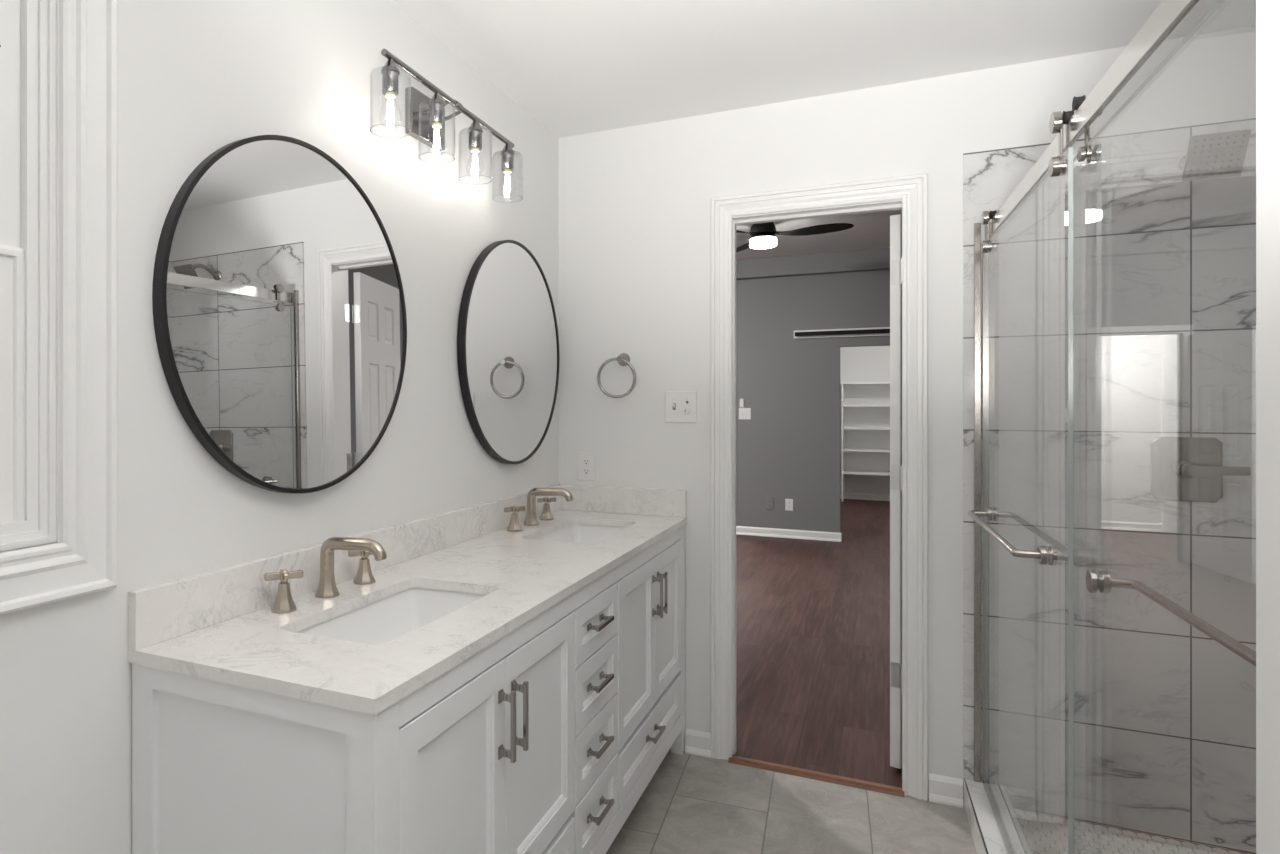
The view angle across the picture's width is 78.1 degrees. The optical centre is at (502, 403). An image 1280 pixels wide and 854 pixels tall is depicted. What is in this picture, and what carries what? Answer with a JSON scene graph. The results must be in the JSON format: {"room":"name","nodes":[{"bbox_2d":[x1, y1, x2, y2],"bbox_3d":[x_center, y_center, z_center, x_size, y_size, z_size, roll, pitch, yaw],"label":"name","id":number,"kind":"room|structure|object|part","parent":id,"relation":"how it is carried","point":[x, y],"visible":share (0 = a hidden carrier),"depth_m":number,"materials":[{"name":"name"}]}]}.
{"room":"bathroom","nodes":[
{"label":"bathroom","id":0,"kind":"room"},
{"bbox_2d":[0,0,558,853],"bbox_3d":[-0.640,0.117,1.570,0.120,2.440,3.970,0,0,26],"label":"wall","id":1,"kind":"structure","parent":0,"point":[196,78],"depth_m":1.62,"materials":[{"name":"paint"}]},
{"bbox_2d":[0,0,116,614],"bbox_3d":[-0.943,-0.315,0.890,0.114,1.264,1.051,0,0,26],"label":"window","id":2,"kind":"structure","parent":1,"relation":"in","point":[58,58],"depth_m":1.27,"materials":[{"name":"paint"}]},
{"bbox_3d":[-0.969,-0.533,0.904,0.054,0.600,0.785,0,0,26],"label":"sash","id":3,"kind":"part","parent":2,"relation":"part of","materials":[{"name":"paint"}]},
{"bbox_3d":[-0.947,-0.021,0.893,0.024,0.455,0.785,0,0,26],"label":"sash","id":4,"kind":"part","parent":2,"relation":"part of","materials":[{"name":"paint"}]},
{"bbox_2d":[152,135,406,493],"bbox_3d":[-0.453,-0.197,1.777,0.027,0.800,0.800,-1,0,27],"label":"round mirror","id":5,"kind":"object","parent":1,"relation":"attached to","point":[280,320],"visible":1,"depth_m":1.69,"materials":[{"name":"black mirror"}]},
{"bbox_2d":[128,484,562,649],"bbox_3d":[-0.208,0.385,2.294,0.020,0.103,2.047,0,0,26],"label":"backsplash","id":6,"kind":"structure","parent":1,"relation":"attached to","point":[161,612],"depth_m":1.67,"materials":[{"name":"stone"}]},
{"bbox_2d":[370,49,522,201],"bbox_3d":[-0.160,-0.776,2.223,0.168,0.225,0.766,0,0,26],"label":"vanity light","id":7,"kind":"object","parent":1,"relation":"attached to","point":[425,118],"visible":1,"depth_m":2.18,"materials":[{"name":"silver metal"}]},
{"bbox_2d":[381,58,399,95],"bbox_3d":[-0.276,-0.806,1.909,0.047,0.086,0.047,0,0,26],"label":"socket","id":8,"kind":"object","parent":7,"relation":"attached to","point":[390,74],"depth_m":1.89,"materials":[{"name":"silver metal"}]},
{"bbox_3d":[-0.276,-0.744,1.909,0.100,0.144,0.100,0,0,26],"label":"lamp shade","id":9,"kind":"part","parent":7,"relation":"part of","materials":[{"name":"clear glass"}]},
{"bbox_3d":[-0.190,-0.839,2.196,0.100,0.032,0.011,0,0,26],"label":"arm","id":10,"kind":"part","parent":7,"relation":"part of","materials":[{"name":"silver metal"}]},
{"bbox_2d":[428,92,444,125],"bbox_3d":[-0.179,-0.803,2.109,0.047,0.086,0.047,0,0,26],"label":"socket","id":11,"kind":"object","parent":7,"relation":"attached to","point":[436,105],"depth_m":2.09,"materials":[{"name":"silver metal"}]},
{"bbox_3d":[-0.179,-0.741,2.109,0.100,0.144,0.100,0,0,26],"label":"lamp shade","id":12,"kind":"part","parent":7,"relation":"part of","materials":[{"name":"clear glass"}]},
{"bbox_3d":[-0.157,-0.839,2.263,0.100,0.032,0.011,0,0,26],"label":"arm","id":13,"kind":"part","parent":7,"relation":"part of","materials":[{"name":"silver metal"}]},
{"bbox_2d":[467,120,482,149],"bbox_3d":[-0.081,-0.801,2.308,0.047,0.086,0.047,0,0,26],"label":"socket","id":14,"kind":"object","parent":7,"relation":"attached to","point":[475,132],"depth_m":2.29,"materials":[{"name":"silver metal"}]},
{"bbox_3d":[-0.081,-0.739,2.308,0.100,0.144,0.100,0,0,26],"label":"lamp shade","id":15,"kind":"part","parent":7,"relation":"part of","materials":[{"name":"clear glass"}]},
{"bbox_2d":[500,144,514,170],"bbox_3d":[0.016,-0.798,2.508,0.047,0.086,0.047,0,0,26],"label":"socket","id":16,"kind":"object","parent":7,"relation":"attached to","point":[507,154],"depth_m":2.49,"materials":[{"name":"silver metal"}]},
{"bbox_2d":[457,240,559,463],"bbox_3d":[0.044,-0.183,2.795,0.026,0.800,0.800,0,0,26],"label":"round mirror","id":17,"kind":"object","parent":1,"relation":"attached to","point":[508,357],"visible":1,"depth_m":2.73,"materials":[{"name":"black mirror"}]},
{"bbox_2d":[736,269,889,532],"bbox_3d":[2.718,-0.060,7.848,5.000,2.795,0.100,0,0,26],"label":"wall","id":18,"kind":"structure","parent":0,"point":[789,447],"depth_m":7.71,"materials":[{"name":"grey paint"}]},
{"bbox_2d":[740,399,743,407],"bbox_3d":[2.444,-0.005,7.913,0.046,0.091,0.022,0,0,26],"label":"remote","id":19,"kind":"object","parent":18,"relation":"attached to","point":[741,400],"visible":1,"depth_m":7.90,"materials":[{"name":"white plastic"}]},
{"bbox_2d":[739,408,750,419],"bbox_3d":[2.471,0.102,7.905,0.118,0.118,0.014,0,0,26],"label":"light switch","id":20,"kind":"object","parent":18,"relation":"attached to","point":[744,413],"visible":1,"depth_m":7.90,"materials":[{"name":"white plastic"}]},
{"bbox_2d":[766,498,773,509],"bbox_3d":[2.692,1.005,7.800,0.073,0.117,0.008,0,0,26],"label":"electrical outlet","id":21,"kind":"object","parent":18,"relation":"attached to","point":[769,501],"visible":1,"depth_m":7.80,"materials":[{"name":"grey paint"}]},
{"bbox_2d":[736,526,840,541],"bbox_3d":[2.806,1.294,7.736,1.056,0.085,0.024,0,0,26],"label":"baseboard","id":22,"kind":"structure","parent":18,"relation":"attached to","point":[740,530],"depth_m":7.71,"materials":[{"name":"paint"}]},
{"bbox_2d":[785,499,792,510],"bbox_3d":[2.856,1.007,7.720,0.073,0.117,0.008,0,0,26],"label":"electrical outlet","id":23,"kind":"object","parent":18,"relation":"attached to","point":[788,502],"visible":1,"depth_m":7.72,"materials":[{"name":"white plastic"}]},
{"bbox_2d":[736,248,889,279],"bbox_3d":[2.674,-1.364,7.758,5.000,0.188,0.100,0,0,26],"label":"trim","id":24,"kind":"structure","parent":18,"relation":"attached to","point":[868,259],"depth_m":7.53,"materials":[{"name":"grey paint"}]},
{"bbox_2d":[794,327,889,338],"bbox_3d":[3.770,-0.685,7.240,1.976,0.080,0.068,0,0,26],"label":"barn door track","id":25,"kind":"object","parent":18,"relation":"attached to","point":[875,331],"visible":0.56,"depth_m":7.47,"materials":[{"name":"metal"}]},
{"bbox_3d":[3.758,-0.685,7.223,1.943,0.040,0.008,0,0,26],"label":"rail","id":26,"kind":"part","parent":25,"relation":"part of","materials":[{"name":"black metal"}]},
{"bbox_2d":[736,209,901,259],"bbox_3d":[1.603,-1.508,5.566,5.200,0.100,5.180,0,0,26],"label":"ceiling","id":27,"kind":"structure","parent":0,"point":[871,230],"depth_m":6.80,"materials":[{"name":"paint"}]},
{"bbox_2d":[736,222,853,251],"bbox_3d":[2.224,-1.357,6.154,1.036,0.200,1.162,0,0,26],"label":"ceiling fan","id":28,"kind":"object","parent":27,"relation":"hanging from","point":[763,235],"visible":0.91,"depth_m":6.11,"materials":[{"name":"black metal"}]},
{"bbox_3d":[2.074,-1.346,6.584,0.148,0.047,0.584,0,0,2],"label":"blade","id":29,"kind":"part","parent":28,"relation":"part of","materials":[{"name":"black wood"}]},
{"bbox_3d":[1.768,-1.346,6.009,0.584,0.047,0.148,0,0,-28],"label":"blade","id":30,"kind":"part","parent":28,"relation":"part of","materials":[{"name":"black wood"}]},
{"bbox_2d":[750,236,776,248],"bbox_3d":[2.087,-1.290,6.208,0.206,0.065,0.206,0,0,26],"label":"diffuser","id":31,"kind":"object","parent":28,"relation":"attached to","point":[756,242],"depth_m":6.13,"materials":[{"name":"white glass"}]},
{"bbox_3d":[2.401,-1.346,6.000,0.583,0.047,0.155,0,0,26],"label":"blade","id":32,"kind":"part","parent":28,"relation":"part of","materials":[{"name":"black wood"}]},
{"bbox_2d":[391,0,1255,137],"bbox_3d":[0.492,-1.153,1.016,2.640,0.100,3.970,0,0,26],"label":"ceiling","id":33,"kind":"structure","parent":0,"point":[577,67],"depth_m":2.35,"materials":[{"name":"paint"}]},
{"bbox_2d":[840,346,889,494],"bbox_3d":[5.316,0.117,10.713,1.350,2.440,0.070,0,0,26],"label":"wall","id":34,"kind":"structure","parent":0,"point":[862,363],"depth_m":10.79,"materials":[{"name":"paint"}]},
{"bbox_2d":[840,492,889,500],"bbox_3d":[5.295,1.294,10.671,1.350,0.085,0.024,0,0,26],"label":"baseboard","id":35,"kind":"structure","parent":34,"relation":"attached to","point":[861,496],"depth_m":10.78,"materials":[{"name":"paint"}]},
{"bbox_2d":[559,25,1255,797],"bbox_3d":[1.391,0.117,2.719,2.520,2.440,0.120,0,0,26],"label":"wall","id":36,"kind":"structure","parent":0,"point":[635,201],"depth_m":2.90,"materials":[{"name":"paint"}]},
{"bbox_2d":[578,452,594,480],"bbox_3d":[0.343,0.256,3.160,0.073,0.117,0.008,0,0,26],"label":"electrical outlet","id":37,"kind":"object","parent":36,"relation":"attached to","point":[586,460],"visible":1,"depth_m":3.16,"materials":[{"name":"white plastic"}]},
{"bbox_2d":[583,458,589,464],"bbox_3d":[0.342,0.236,3.158,0.033,0.028,0.002,0,0,26],"label":"receptacle","id":38,"kind":"object","parent":37,"relation":"attached to","point":[586,461],"depth_m":3.16,"materials":[{"name":"white plastic"}]},
{"bbox_2d":[583,468,589,474],"bbox_3d":[0.342,0.276,3.158,0.033,0.028,0.002,0,0,26],"label":"receptacle","id":39,"kind":"object","parent":37,"relation":"attached to","point":[586,471],"depth_m":3.16,"materials":[{"name":"white plastic"}]},
{"bbox_2d":[597,353,635,397],"bbox_3d":[0.458,-0.112,3.074,0.160,0.181,0.061,0,0,26],"label":"towel ring","id":40,"kind":"object","parent":36,"relation":"attached to","point":[623,359],"visible":1,"depth_m":3.06,"materials":[{"name":"grey metal"}]},
{"bbox_3d":[0.472,-0.176,3.068,0.052,0.052,0.061,0,0,26],"label":"post","id":41,"kind":"part","parent":40,"relation":"part of","materials":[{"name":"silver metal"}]},
{"bbox_2d":[665,391,696,422],"bbox_3d":[0.686,0.012,2.987,0.122,0.122,0.018,0,0,26],"label":"light switch","id":42,"kind":"object","parent":36,"relation":"attached to","point":[680,406],"visible":1,"depth_m":2.99,"materials":[{"name":"white plastic"}]},
{"bbox_3d":[0.707,0.027,2.975,0.025,0.025,0.010,0,0,26],"label":"rotary knob","id":43,"kind":"part","parent":42,"relation":"part of","materials":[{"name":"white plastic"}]},
{"bbox_2d":[685,729,710,757],"bbox_3d":[0.747,1.294,2.954,0.096,0.085,0.024,0,0,26],"label":"baseboard","id":44,"kind":"structure","parent":36,"relation":"attached to","point":[698,743],"depth_m":2.95,"materials":[{"name":"paint"}]},
{"bbox_2d":[711,173,927,800],"bbox_3d":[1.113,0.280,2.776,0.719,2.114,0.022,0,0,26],"label":"trim","id":45,"kind":"structure","parent":36,"relation":"attached to","point":[912,190],"depth_m":2.65,"materials":[{"name":"paint"}]},
{"bbox_2d":[890,214,901,768],"bbox_3d":[1.594,0.318,3.005,0.056,2.006,0.644,0,0,39],"label":"door","id":46,"kind":"structure","parent":36,"relation":"in","point":[895,220],"depth_m":2.81,"materials":[{"name":"paint"}]},
{"bbox_2d":[929,773,962,807],"bbox_3d":[1.484,1.294,2.594,0.099,0.085,0.024,0,0,26],"label":"baseboard","id":47,"kind":"structure","parent":36,"relation":"attached to","point":[945,790],"depth_m":2.59,"materials":[{"name":"paint"}]},
{"bbox_2d":[974,223,980,782],"bbox_3d":[1.562,0.324,2.549,0.020,1.834,0.018,0,0,26],"label":"shower door frame","id":48,"kind":"object","parent":36,"relation":"attached to","point":[977,226],"visible":0.96,"depth_m":2.54,"materials":[{"name":"grey metal"}]},
{"bbox_2d":[985,0,1198,239],"bbox_3d":[1.185,-0.557,1.633,0.013,0.052,2.016,0,0,24],"label":"shower rail","id":49,"kind":"object","parent":36,"relation":"attached to","point":[1169,13],"visible":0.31,"depth_m":1.34,"materials":[{"name":"silver metal"}]},
{"bbox_2d":[968,0,1255,853],"bbox_3d":[1.179,0.313,1.619,0.161,1.848,1.970,0,0,24],"label":"door","id":50,"kind":"structure","parent":49,"relation":"hanging from","point":[1057,165],"depth_m":1.54,"materials":[{"name":"clear"}]},
{"bbox_2d":[963,118,1255,853],"bbox_3d":[1.954,0.253,2.372,0.939,2.168,0.010,0,0,26],"label":"shower wall","id":51,"kind":"structure","parent":36,"relation":"attached to","point":[1165,265],"depth_m":2.39,"materials":[{"name":"stone"}]},
{"bbox_2d":[1150,437,1250,502],"bbox_3d":[2.050,0.196,2.281,0.210,0.192,0.068,0,0,26],"label":"shower valve","id":52,"kind":"object","parent":36,"relation":"attached to","point":[1190,469],"visible":1,"depth_m":2.31,"materials":[{"name":"grey metal"}]},
{"bbox_3d":[2.070,0.195,2.244,0.142,0.028,0.016,0,0,27],"label":"lever","id":53,"kind":"part","parent":52,"relation":"part of","materials":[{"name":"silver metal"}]},
{"bbox_2d":[1179,129,1250,180],"bbox_3d":[2.006,-0.698,2.213,0.127,0.134,0.229,0,0,26],"label":"shower","id":54,"kind":"object","parent":36,"relation":"attached to","point":[1222,154],"visible":1,"depth_m":2.14,"materials":[{"name":"grey metal"}]},
{"bbox_3d":[2.021,-0.727,2.244,0.056,0.075,0.161,0,0,26],"label":"arm","id":55,"kind":"part","parent":54,"relation":"part of","materials":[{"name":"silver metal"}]},
{"bbox_2d":[606,499,1247,853],"bbox_3d":[1.565,1.373,5.489,5.200,0.128,12.950,0,0,26],"label":"floor","id":56,"kind":"structure","parent":0,"point":[813,616],"depth_m":3.01,"materials":[{"name":"brown wood"}]},
{"bbox_2d":[132,525,684,853],"bbox_3d":[0.036,0.898,2.174,0.557,0.877,2.034,0,0,26],"label":"vanity cabinet","id":57,"kind":"object","parent":56,"relation":"on","point":[545,739],"visible":0.99,"depth_m":1.40,"materials":[{"name":"paint"}]},
{"bbox_3d":[-0.422,0.846,1.275,0.522,0.772,0.016,0,0,26],"label":"panel","id":58,"kind":"part","parent":57,"relation":"part of","materials":[{"name":"paint"}]},
{"bbox_2d":[128,510,686,714],"bbox_3d":[0.022,0.449,2.182,0.533,0.023,2.048,0,0,26],"label":"countertop","id":59,"kind":"structure","parent":57,"relation":"on","point":[520,575],"depth_m":1.55,"materials":[{"name":"stone"}]},
{"bbox_2d":[264,537,386,613],"bbox_3d":[-0.340,0.368,1.737,0.188,0.138,0.351,0,0,26],"label":"widespread faucet","id":60,"kind":"object","parent":59,"relation":"on","point":[363,547],"visible":1,"depth_m":1.74,"materials":[{"name":"silver metal"}]},
{"bbox_3d":[-0.462,0.363,1.638,0.055,0.017,0.067,0,0,26],"label":"cross lever","id":61,"kind":"part","parent":60,"relation":"part of","materials":[{"name":"silver metal"}]},
{"bbox_3d":[-0.462,0.394,1.638,0.051,0.085,0.051,0,0,26],"label":"handle","id":62,"kind":"part","parent":60,"relation":"part of","materials":[{"name":"silver metal"}]},
{"bbox_3d":[-0.339,0.368,1.736,0.187,0.138,0.053,0,0,26],"label":"spout","id":63,"kind":"part","parent":60,"relation":"part of","materials":[{"name":"silver metal"}]},
{"bbox_3d":[-0.337,0.363,1.894,0.055,0.017,0.067,0,0,26],"label":"cross lever","id":64,"kind":"part","parent":60,"relation":"part of","materials":[{"name":"silver metal"}]},
{"bbox_3d":[-0.337,0.394,1.894,0.051,0.085,0.051,0,0,26],"label":"handle","id":65,"kind":"part","parent":60,"relation":"part of","materials":[{"name":"silver metal"}]},
{"bbox_2d":[295,587,485,644],"bbox_3d":[-0.221,0.527,1.674,0.306,0.132,0.557,0,0,26],"label":"undermount sink","id":66,"kind":"object","parent":59,"relation":"in","point":[385,620],"visible":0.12,"depth_m":1.86,"materials":[{"name":"ceramic"}]},
{"bbox_2d":[504,488,572,531],"bbox_3d":[0.164,0.368,2.767,0.188,0.138,0.351,0,0,26],"label":"widespread faucet","id":67,"kind":"object","parent":59,"relation":"on","point":[514,525],"visible":1,"depth_m":2.77,"materials":[{"name":"silver metal"}]},
{"bbox_3d":[0.042,0.363,2.669,0.055,0.017,0.067,0,0,26],"label":"cross lever","id":68,"kind":"part","parent":67,"relation":"part of","materials":[{"name":"silver metal"}]},
{"bbox_3d":[0.042,0.394,2.669,0.051,0.085,0.051,0,0,26],"label":"handle","id":69,"kind":"part","parent":67,"relation":"part of","materials":[{"name":"silver metal"}]},
{"bbox_3d":[0.166,0.394,2.924,0.051,0.085,0.051,0,0,26],"label":"handle","id":70,"kind":"part","parent":67,"relation":"part of","materials":[{"name":"silver metal"}]},
{"bbox_3d":[0.166,0.363,2.924,0.055,0.017,0.067,0,0,26],"label":"cross lever","id":71,"kind":"part","parent":67,"relation":"part of","materials":[{"name":"silver metal"}]},
{"bbox_3d":[0.164,0.368,2.767,0.187,0.138,0.053,0,0,26],"label":"spout","id":72,"kind":"part","parent":67,"relation":"part of","materials":[{"name":"silver metal"}]},
{"bbox_2d":[536,524,625,542],"bbox_3d":[0.277,0.527,2.693,0.306,0.132,0.557,0,0,26],"label":"undermount sink","id":73,"kind":"object","parent":59,"relation":"in","point":[576,533],"visible":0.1,"depth_m":2.93,"materials":[{"name":"ceramic"}]},
{"bbox_2d":[561,484,686,517],"bbox_3d":[0.476,0.385,3.088,0.510,0.103,0.020,0,0,26],"label":"side splash","id":74,"kind":"object","parent":59,"relation":"on","point":[622,500],"visible":0.98,"depth_m":3.07,"materials":[{"name":"stone"}]},
{"bbox_3d":[-0.086,0.756,1.391,0.020,0.489,0.380,0,0,26],"label":"door","id":75,"kind":"part","parent":57,"relation":"part of","materials":[{"name":"paint"}]},
{"bbox_3d":[0.010,0.633,1.524,0.034,0.138,0.017,0,0,26],"label":"handle","id":76,"kind":"part","parent":57,"relation":"part of","materials":[{"name":"silver metal"}]},
{"bbox_3d":[0.231,0.846,2.081,0.057,0.772,2.030,0,0,26],"label":"frame","id":77,"kind":"part","parent":57,"relation":"part of","materials":[{"name":"paint"}]},
{"bbox_3d":[0.036,0.633,1.577,0.034,0.138,0.017,0,0,26],"label":"handle","id":78,"kind":"part","parent":57,"relation":"part of","materials":[{"name":"silver metal"}]},
{"bbox_3d":[0.085,0.756,1.739,0.020,0.489,0.390,0,0,26],"label":"door","id":79,"kind":"part","parent":57,"relation":"part of","materials":[{"name":"paint"}]},
{"bbox_3d":[0.001,1.094,1.567,0.020,0.147,0.772,0,0,26],"label":"drawer","id":80,"kind":"part","parent":57,"relation":"part of","materials":[{"name":"paint"}]},
{"bbox_3d":[0.247,1.084,2.072,0.020,0.167,0.338,0,0,26],"label":"drawer","id":81,"kind":"part","parent":57,"relation":"part of","materials":[{"name":"paint"}]},
{"bbox_3d":[0.247,0.584,2.072,0.020,0.144,0.338,0,0,26],"label":"drawer","id":82,"kind":"part","parent":57,"relation":"part of","materials":[{"name":"paint"}]},
{"bbox_3d":[0.247,0.912,2.072,0.020,0.167,0.338,0,0,26],"label":"drawer","id":83,"kind":"part","parent":57,"relation":"part of","materials":[{"name":"paint"}]},
{"bbox_3d":[0.247,0.742,2.072,0.020,0.163,0.338,0,0,26],"label":"drawer","id":84,"kind":"part","parent":57,"relation":"part of","materials":[{"name":"paint"}]},
{"bbox_3d":[0.262,1.084,2.065,0.034,0.017,0.128,0,0,26],"label":"handle","id":85,"kind":"part","parent":57,"relation":"part of","materials":[{"name":"silver metal"}]},
{"bbox_3d":[0.262,0.912,2.065,0.034,0.017,0.128,0,0,26],"label":"handle","id":86,"kind":"part","parent":57,"relation":"part of","materials":[{"name":"silver metal"}]},
{"bbox_3d":[0.262,0.742,2.065,0.034,0.017,0.128,0,0,26],"label":"handle","id":87,"kind":"part","parent":57,"relation":"part of","materials":[{"name":"silver metal"}]},
{"bbox_3d":[0.262,0.584,2.065,0.034,0.017,0.128,0,0,26],"label":"handle","id":88,"kind":"part","parent":57,"relation":"part of","materials":[{"name":"silver metal"}]},
{"bbox_3d":[0.412,0.756,2.408,0.020,0.489,0.395,0,0,26],"label":"door","id":89,"kind":"part","parent":57,"relation":"part of","materials":[{"name":"paint"}]},
{"bbox_3d":[0.494,1.094,2.576,0.020,0.147,0.769,0,0,26],"label":"drawer","id":90,"kind":"part","parent":57,"relation":"part of","materials":[{"name":"paint"}]},
{"bbox_3d":[0.508,1.094,2.569,0.034,0.017,0.128,0,0,26],"label":"handle","id":91,"kind":"part","parent":57,"relation":"part of","materials":[{"name":"silver metal"}]},
{"bbox_3d":[0.511,0.633,2.549,0.034,0.138,0.017,0,0,26],"label":"handle","id":92,"kind":"part","parent":57,"relation":"part of","materials":[{"name":"silver metal"}]},
{"bbox_3d":[0.536,0.633,2.602,0.034,0.138,0.017,0,0,26],"label":"handle","id":93,"kind":"part","parent":57,"relation":"part of","materials":[{"name":"silver metal"}]},
{"bbox_3d":[0.581,0.756,2.755,0.020,0.489,0.371,0,0,26],"label":"door","id":94,"kind":"part","parent":57,"relation":"part of","materials":[{"name":"paint"}]},
{"bbox_3d":[0.671,1.284,2.974,0.051,0.106,0.040,0,0,26],"label":"leg","id":95,"kind":"part","parent":57,"relation":"part of","materials":[{"name":"paint"}]},
{"bbox_2d":[728,755,903,796],"bbox_3d":[1.114,1.331,2.782,0.583,0.013,0.050,0,0,26],"label":"trim","id":96,"kind":"structure","parent":56,"relation":"on","point":[856,783],"depth_m":2.76,"materials":[{"name":"brown wood"}]},
{"bbox_2d":[840,382,889,501],"bbox_3d":[5.157,0.521,10.537,1.180,1.632,0.375,0,0,26],"label":"closet shelving","id":97,"kind":"object","parent":56,"relation":"on","point":[842,384],"visible":0.55,"depth_m":10.58,"materials":[{"name":"paint"}]},
{"bbox_3d":[4.724,0.534,10.755,0.020,1.604,0.365,0,0,26],"label":"panel","id":98,"kind":"part","parent":97,"relation":"part of","materials":[{"name":"paint"}]},
{"bbox_3d":[5.157,-0.282,10.537,1.180,0.027,0.375,0,0,26],"label":"shelf","id":99,"kind":"part","parent":97,"relation":"part of","materials":[{"name":"paint"}]},
{"bbox_3d":[5.197,0.027,10.529,1.030,0.024,0.355,0,0,26],"label":"shelf","id":100,"kind":"part","parent":97,"relation":"part of","materials":[{"name":"paint"}]},
{"bbox_3d":[5.197,0.337,10.529,1.030,0.024,0.355,0,0,26],"label":"shelf","id":101,"kind":"part","parent":97,"relation":"part of","materials":[{"name":"paint"}]},
{"bbox_3d":[5.197,0.637,10.529,1.030,0.024,0.355,0,0,26],"label":"shelf","id":102,"kind":"part","parent":97,"relation":"part of","materials":[{"name":"paint"}]},
{"bbox_3d":[5.197,0.949,10.529,1.030,0.024,0.355,0,0,26],"label":"shelf","id":103,"kind":"part","parent":97,"relation":"part of","materials":[{"name":"paint"}]},
{"bbox_2d":[963,778,1032,853],"bbox_3d":[1.172,1.289,1.624,0.118,0.096,2.018,0,0,24],"label":"shower curb","id":104,"kind":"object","parent":56,"relation":"on","point":[986,835],"depth_m":2.32,"materials":[{"name":"stone"}]},
{"bbox_2d":[998,806,1015,853],"bbox_3d":[1.179,1.233,1.629,0.022,0.017,1.972,0,0,24],"label":"track","id":105,"kind":"object","parent":104,"relation":"on","point":[1003,829],"visible":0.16,"depth_m":2.21,"materials":[{"name":"grey metal"}]},
{"bbox_2d":[1256,0,1279,853],"bbox_3d":[1.074,0.117,0.475,0.878,2.440,0.150,0,0,26],"label":"wall","id":106,"kind":"structure","parent":0,"point":[1267,11],"depth_m":0.71,"materials":[{"name":"paint"}]}
]}

